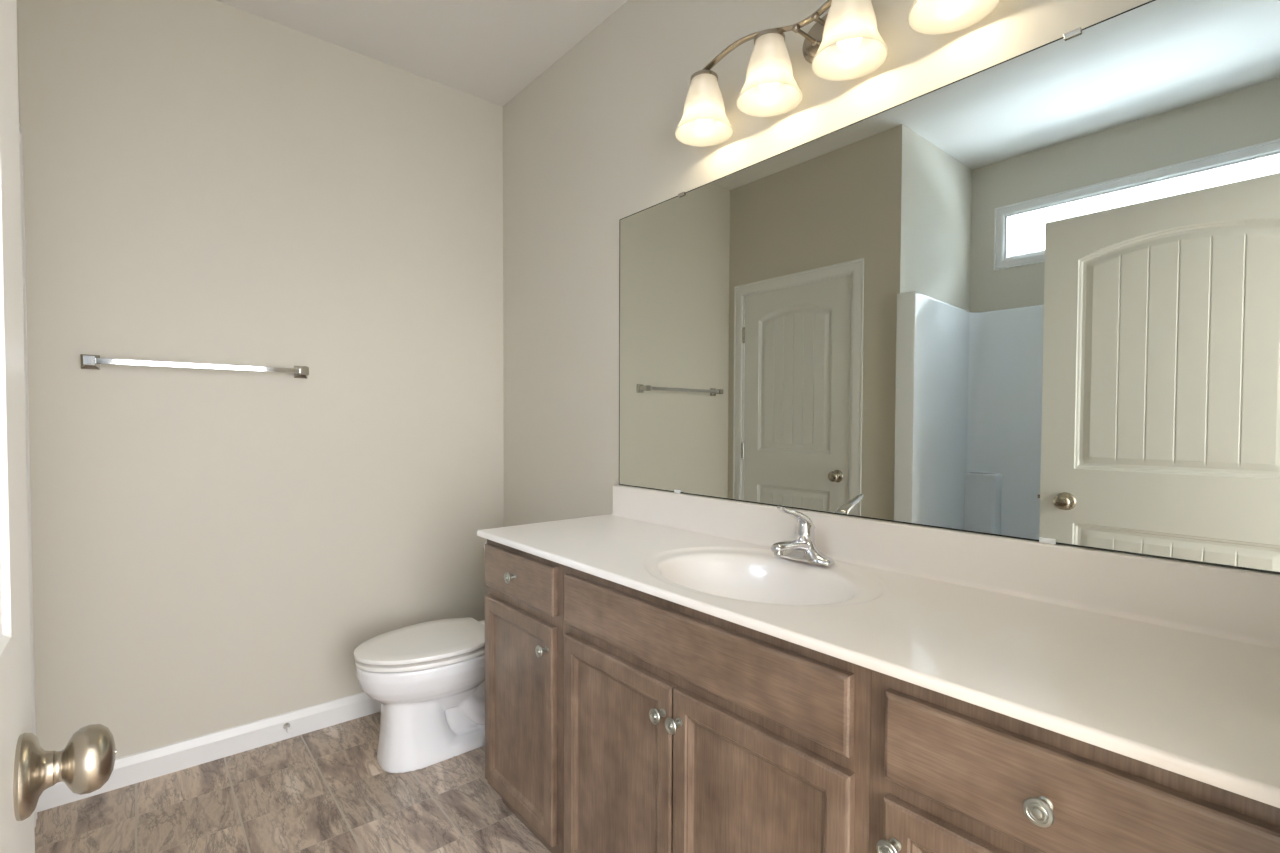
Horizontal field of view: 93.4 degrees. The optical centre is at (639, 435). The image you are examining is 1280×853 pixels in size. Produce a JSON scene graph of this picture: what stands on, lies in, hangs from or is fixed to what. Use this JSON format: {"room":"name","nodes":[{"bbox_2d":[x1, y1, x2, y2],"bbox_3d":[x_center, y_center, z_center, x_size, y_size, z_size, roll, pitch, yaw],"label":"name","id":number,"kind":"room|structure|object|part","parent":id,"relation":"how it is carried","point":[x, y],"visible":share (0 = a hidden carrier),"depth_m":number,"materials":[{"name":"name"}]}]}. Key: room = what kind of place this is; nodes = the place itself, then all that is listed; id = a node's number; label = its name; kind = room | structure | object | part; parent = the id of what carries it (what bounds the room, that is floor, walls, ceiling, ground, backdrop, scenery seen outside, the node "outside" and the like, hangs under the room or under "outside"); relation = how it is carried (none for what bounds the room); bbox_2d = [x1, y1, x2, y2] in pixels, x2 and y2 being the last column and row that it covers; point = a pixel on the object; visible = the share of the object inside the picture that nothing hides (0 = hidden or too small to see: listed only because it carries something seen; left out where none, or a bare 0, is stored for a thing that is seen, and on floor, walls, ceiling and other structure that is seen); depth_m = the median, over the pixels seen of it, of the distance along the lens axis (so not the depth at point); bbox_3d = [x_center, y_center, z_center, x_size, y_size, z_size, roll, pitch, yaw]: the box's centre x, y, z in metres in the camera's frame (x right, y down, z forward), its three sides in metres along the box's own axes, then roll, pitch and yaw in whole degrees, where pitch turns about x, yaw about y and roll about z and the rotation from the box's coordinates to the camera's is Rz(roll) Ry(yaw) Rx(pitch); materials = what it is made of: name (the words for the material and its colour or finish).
{"room":"bathroom","nodes":[
{"label":"bathroom","id":0,"kind":"room"},
{"bbox_2d":[16,0,19,123],"bbox_3d":[-1.588,-0.171,1.397,0.120,2.743,1.152,-1,2,-40],"label":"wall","id":1,"kind":"structure","parent":0,"point":[16,0],"depth_m":1.85,"materials":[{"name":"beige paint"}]},
{"bbox_2d":[19,124,36,827],"bbox_3d":[-1.586,0.143,1.503,0.011,2.111,0.900,-1,2,-40],"label":"trim","id":2,"kind":"structure","parent":1,"relation":"attached to","point":[20,129],"depth_m":1.82,"materials":[{"name":"white paint"}]},
{"bbox_2d":[17,0,503,758],"bbox_3d":[-1.325,-0.196,2.445,1.870,2.743,0.120,-1,2,-40],"label":"wall","id":3,"kind":"structure","parent":0,"point":[206,181],"depth_m":2.23,"materials":[{"name":"beige paint"}]},
{"bbox_2d":[80,354,308,377],"bbox_3d":[-1.537,-0.244,2.136,0.655,0.047,0.080,-1,2,-40],"label":"towel bar","id":4,"kind":"object","parent":3,"relation":"attached to","point":[87,361],"visible":1,"depth_m":2.07,"materials":[{"name":"silver metal"}]},
{"bbox_3d":[-1.770,-0.240,1.941,0.047,0.047,0.080,-1,2,-40],"label":"post","id":5,"kind":"part","parent":4,"relation":"part of","materials":[{"name":"silver metal"}]},
{"bbox_3d":[-1.304,-0.249,2.331,0.047,0.047,0.080,-1,2,-40],"label":"post","id":6,"kind":"part","parent":4,"relation":"part of","materials":[{"name":"silver metal"}]},
{"bbox_2d":[37,692,380,811],"bbox_3d":[-1.286,1.128,2.427,1.630,0.097,0.014,-1,2,-40],"label":"baseboard","id":7,"kind":"structure","parent":3,"relation":"attached to","point":[163,760],"depth_m":2.21,"materials":[{"name":"white paint"}]},
{"bbox_2d":[283,723,290,731],"bbox_3d":[-1.358,1.127,2.327,0.024,0.024,0.048,-1,2,-40],"label":"door stop","id":8,"kind":"object","parent":3,"relation":"attached to","point":[286,726],"visible":1,"depth_m":2.33,"materials":[{"name":"silver metal"}]},
{"bbox_3d":[-1.363,1.127,2.332,0.024,0.024,0.034,-1,2,-40],"label":"stem","id":9,"kind":"part","parent":8,"relation":"part of","materials":[{"name":"silver metal"}]},
{"bbox_2d":[35,711,550,852],"bbox_3d":[-0.774,1.260,1.131,2.750,0.100,2.904,-1,2,-40],"label":"floor","id":10,"kind":"structure","parent":0,"point":[324,790],"depth_m":1.92,"materials":[{"name":"tile"}]},
{"bbox_2d":[354,542,486,772],"bbox_3d":[-0.694,0.824,2.349,0.779,0.712,0.434,-1,2,-40],"label":"toilet","id":11,"kind":"object","parent":10,"relation":"on","point":[427,679],"visible":0.62,"depth_m":2.16,"materials":[{"name":"white ceramic"}]},
{"bbox_3d":[-0.805,0.766,2.255,0.488,0.018,0.380,-1,2,-40],"label":"lid","id":12,"kind":"part","parent":11,"relation":"part of","materials":[{"name":"white plastic"}]},
{"bbox_3d":[-0.800,0.794,2.260,0.494,0.015,0.374,-1,2,-40],"label":"seat","id":13,"kind":"part","parent":11,"relation":"part of","materials":[{"name":"white plastic"}]},
{"bbox_3d":[-0.695,0.991,2.354,0.762,0.378,0.367,-1,2,-40],"label":"bowl","id":14,"kind":"part","parent":11,"relation":"part of","materials":[{"name":"white ceramic"}]},
{"bbox_2d":[485,539,563,852],"bbox_3d":[-0.163,0.755,1.899,0.565,0.876,0.444,-1,2,-40],"label":"vanity cabinet","id":15,"kind":"object","parent":10,"relation":"on","point":[524,598],"visible":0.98,"depth_m":1.70,"materials":[{"name":"brown wood"}]},
{"bbox_3d":[-0.369,0.403,1.720,0.029,0.032,0.032,-1,2,-40],"label":"knob","id":16,"kind":"part","parent":15,"relation":"part of","materials":[{"name":"grey metal"}]},
{"bbox_3d":[-0.351,0.793,1.751,0.008,0.476,0.293,-1,2,-40],"label":"door panel","id":17,"kind":"part","parent":15,"relation":"part of","materials":[{"name":"brown wood"}]},
{"bbox_3d":[-0.351,0.405,1.736,0.018,0.129,0.402,-1,2,-40],"label":"drawer","id":18,"kind":"part","parent":15,"relation":"part of","materials":[{"name":"brown wood"}]},
{"bbox_3d":[-0.258,0.566,1.590,0.029,0.032,0.032,-1,2,-40],"label":"knob","id":19,"kind":"part","parent":15,"relation":"part of","materials":[{"name":"grey metal"}]},
{"bbox_2d":[564,565,870,852],"bbox_3d":[0.254,0.769,1.401,0.565,0.876,0.854,-1,2,-40],"label":"vanity cabinet","id":20,"kind":"object","parent":10,"relation":"on","point":[687,730],"visible":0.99,"depth_m":1.18,"materials":[{"name":"brown wood"}]},
{"bbox_3d":[-0.057,0.802,1.400,0.008,0.478,0.296,-1,2,-40],"label":"door panel","id":21,"kind":"part","parent":20,"relation":"part of","materials":[{"name":"brown wood"}]},
{"bbox_3d":[-0.061,0.802,1.397,0.018,0.585,0.403,-1,2,-40],"label":"door","id":22,"kind":"part","parent":20,"relation":"part of","materials":[{"name":"brown wood"}]},
{"bbox_3d":[0.037,0.572,1.238,0.029,0.032,0.032,-1,2,-40],"label":"knob","id":23,"kind":"part","parent":20,"relation":"part of","materials":[{"name":"grey metal"}]},
{"bbox_3d":[0.068,0.574,1.201,0.029,0.032,0.032,-1,2,-40],"label":"knob","id":24,"kind":"part","parent":20,"relation":"part of","materials":[{"name":"grey metal"}]},
{"bbox_3d":[0.202,0.810,1.091,0.008,0.478,0.289,-1,2,-40],"label":"door panel","id":25,"kind":"part","parent":20,"relation":"part of","materials":[{"name":"brown wood"}]},
{"bbox_3d":[0.198,0.810,1.087,0.018,0.585,0.396,-1,2,-40],"label":"door","id":26,"kind":"part","parent":20,"relation":"part of","materials":[{"name":"brown wood"}]},
{"bbox_2d":[477,485,1279,807],"bbox_3d":[0.264,0.324,1.399,0.548,0.243,1.780,-1,2,-40],"label":"countertop","id":27,"kind":"structure","parent":20,"relation":"on","point":[1167,664],"depth_m":1.04,"materials":[{"name":"white stone"}]},
{"bbox_2d":[771,506,834,565],"bbox_3d":[0.377,0.238,1.483,0.151,0.145,0.161,-1,2,-40],"label":"faucet","id":28,"kind":"object","parent":27,"relation":"on","point":[803,548],"visible":1,"depth_m":1.48,"materials":[{"name":"silver metal"}]},
{"bbox_3d":[0.371,0.274,1.479,0.136,0.037,0.048,-1,2,-40],"label":"spout","id":29,"kind":"part","parent":28,"relation":"part of","materials":[{"name":"silver metal"}]},
{"bbox_3d":[0.380,0.203,1.485,0.130,0.073,0.043,-1,2,-40],"label":"lever","id":30,"kind":"part","parent":28,"relation":"part of","materials":[{"name":"silver metal"}]},
{"bbox_2d":[869,670,1279,852],"bbox_3d":[0.675,0.783,0.898,0.565,0.876,0.458,-1,2,-40],"label":"vanity cabinet","id":31,"kind":"object","parent":10,"relation":"on","point":[948,774],"visible":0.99,"depth_m":0.75,"materials":[{"name":"brown wood"}]},
{"bbox_3d":[0.356,0.587,0.857,0.029,0.032,0.032,-1,2,-40],"label":"knob","id":32,"kind":"part","parent":31,"relation":"part of","materials":[{"name":"grey metal"}]},
{"bbox_3d":[0.491,0.823,0.738,0.018,0.579,0.408,-1,2,-40],"label":"door","id":33,"kind":"part","parent":31,"relation":"part of","materials":[{"name":"brown wood"}]},
{"bbox_3d":[0.474,0.441,0.713,0.029,0.032,0.032,-1,2,-40],"label":"knob","id":34,"kind":"part","parent":31,"relation":"part of","materials":[{"name":"grey metal"}]},
{"bbox_2d":[215,0,627,105],"bbox_3d":[-0.764,-1.582,1.061,2.750,0.100,2.904,-1,2,-40],"label":"ceiling","id":35,"kind":"structure","parent":0,"point":[488,50],"depth_m":2.33,"materials":[{"name":"white paint"}]},
{"bbox_2d":[503,0,1274,573],"bbox_3d":[0.278,-0.177,1.894,0.120,2.743,2.784,-1,2,-40],"label":"wall","id":36,"kind":"structure","parent":0,"point":[590,144],"depth_m":2.26,"materials":[{"name":"beige paint"}]},
{"bbox_2d":[675,0,999,146],"bbox_3d":[0.413,-0.967,1.479,0.183,0.204,0.859,-1,2,-40],"label":"vanity light","id":37,"kind":"object","parent":36,"relation":"attached to","point":[846,43],"visible":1,"depth_m":1.50,"materials":[{"name":"white glass"}]},
{"bbox_3d":[0.185,-0.951,1.740,0.167,0.157,0.167,-1,2,-40],"label":"lamp shade","id":38,"kind":"part","parent":37,"relation":"part of","materials":[{"name":"white glass"}]},
{"bbox_3d":[0.185,-0.954,1.740,0.057,0.114,0.057,-1,2,-40],"label":"bulb","id":39,"kind":"part","parent":37,"relation":"part of","materials":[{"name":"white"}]},
{"bbox_3d":[0.407,-1.037,1.472,0.021,0.060,0.798,-1,2,-40],"label":"arm","id":40,"kind":"part","parent":37,"relation":"part of","materials":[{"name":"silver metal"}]},
{"bbox_3d":[0.334,-0.946,1.561,0.167,0.157,0.167,-1,2,-40],"label":"lamp shade","id":41,"kind":"part","parent":37,"relation":"part of","materials":[{"name":"white glass"}]},
{"bbox_3d":[0.334,-0.949,1.561,0.057,0.114,0.057,-1,2,-40],"label":"bulb","id":42,"kind":"part","parent":37,"relation":"part of","materials":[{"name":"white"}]},
{"bbox_3d":[0.414,-1.007,1.515,0.093,0.018,0.018,-1,2,-40],"label":"post","id":43,"kind":"part","parent":37,"relation":"part of","materials":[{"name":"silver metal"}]},
{"bbox_3d":[0.474,-1.012,1.529,0.026,0.116,0.150,-1,2,-40],"label":"wall plate","id":44,"kind":"part","parent":37,"relation":"part of","materials":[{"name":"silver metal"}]},
{"bbox_3d":[0.450,-1.006,1.472,0.093,0.018,0.018,-1,2,-40],"label":"post","id":45,"kind":"part","parent":37,"relation":"part of","materials":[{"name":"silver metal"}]},
{"bbox_3d":[0.481,-0.945,1.385,0.057,0.114,0.057,-1,2,-40],"label":"bulb","id":46,"kind":"part","parent":37,"relation":"part of","materials":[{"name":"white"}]},
{"bbox_3d":[0.481,-0.942,1.386,0.167,0.157,0.167,-1,2,-40],"label":"lamp shade","id":47,"kind":"part","parent":37,"relation":"part of","materials":[{"name":"white glass"}]},
{"bbox_3d":[0.629,-0.937,1.209,0.167,0.157,0.167,-1,2,-40],"label":"lamp shade","id":48,"kind":"part","parent":37,"relation":"part of","materials":[{"name":"white glass"}]},
{"bbox_2d":[612,485,1279,649],"bbox_3d":[0.469,0.255,1.555,0.033,0.110,1.758,-1,2,-40],"label":"backsplash","id":49,"kind":"structure","parent":36,"relation":"attached to","point":[1241,605],"depth_m":1.20,"materials":[{"name":"white stone"}]},
{"bbox_2d":[619,0,1279,573],"bbox_3d":[0.479,-0.287,1.550,0.010,0.973,1.730,-1,2,-40],"label":"wall mirror","id":50,"kind":"object","parent":36,"relation":"attached to","point":[1034,294],"visible":1,"depth_m":1.23,"materials":[{"name":"silver mirror"}]},
{"bbox_3d":[0.136,-0.131,0.039,2.480,2.743,0.120,-1,2,-40],"label":"wall","id":51,"kind":"structure","parent":0,"visible":0},
{"bbox_2d":[0,0,116,852],"bbox_3d":[-0.368,0.209,0.253,0.163,2.032,0.835,-1,2,-35],"label":"door","id":52,"kind":"structure","parent":51,"relation":"in","point":[86,763],"depth_m":0.52,"materials":[{"name":"white paint"}]},
{"bbox_3d":[-0.506,0.295,0.551,0.041,0.058,0.058,-1,2,-40],"label":"knob","id":53,"kind":"part","parent":52,"relation":"part of","materials":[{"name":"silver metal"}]}
]}

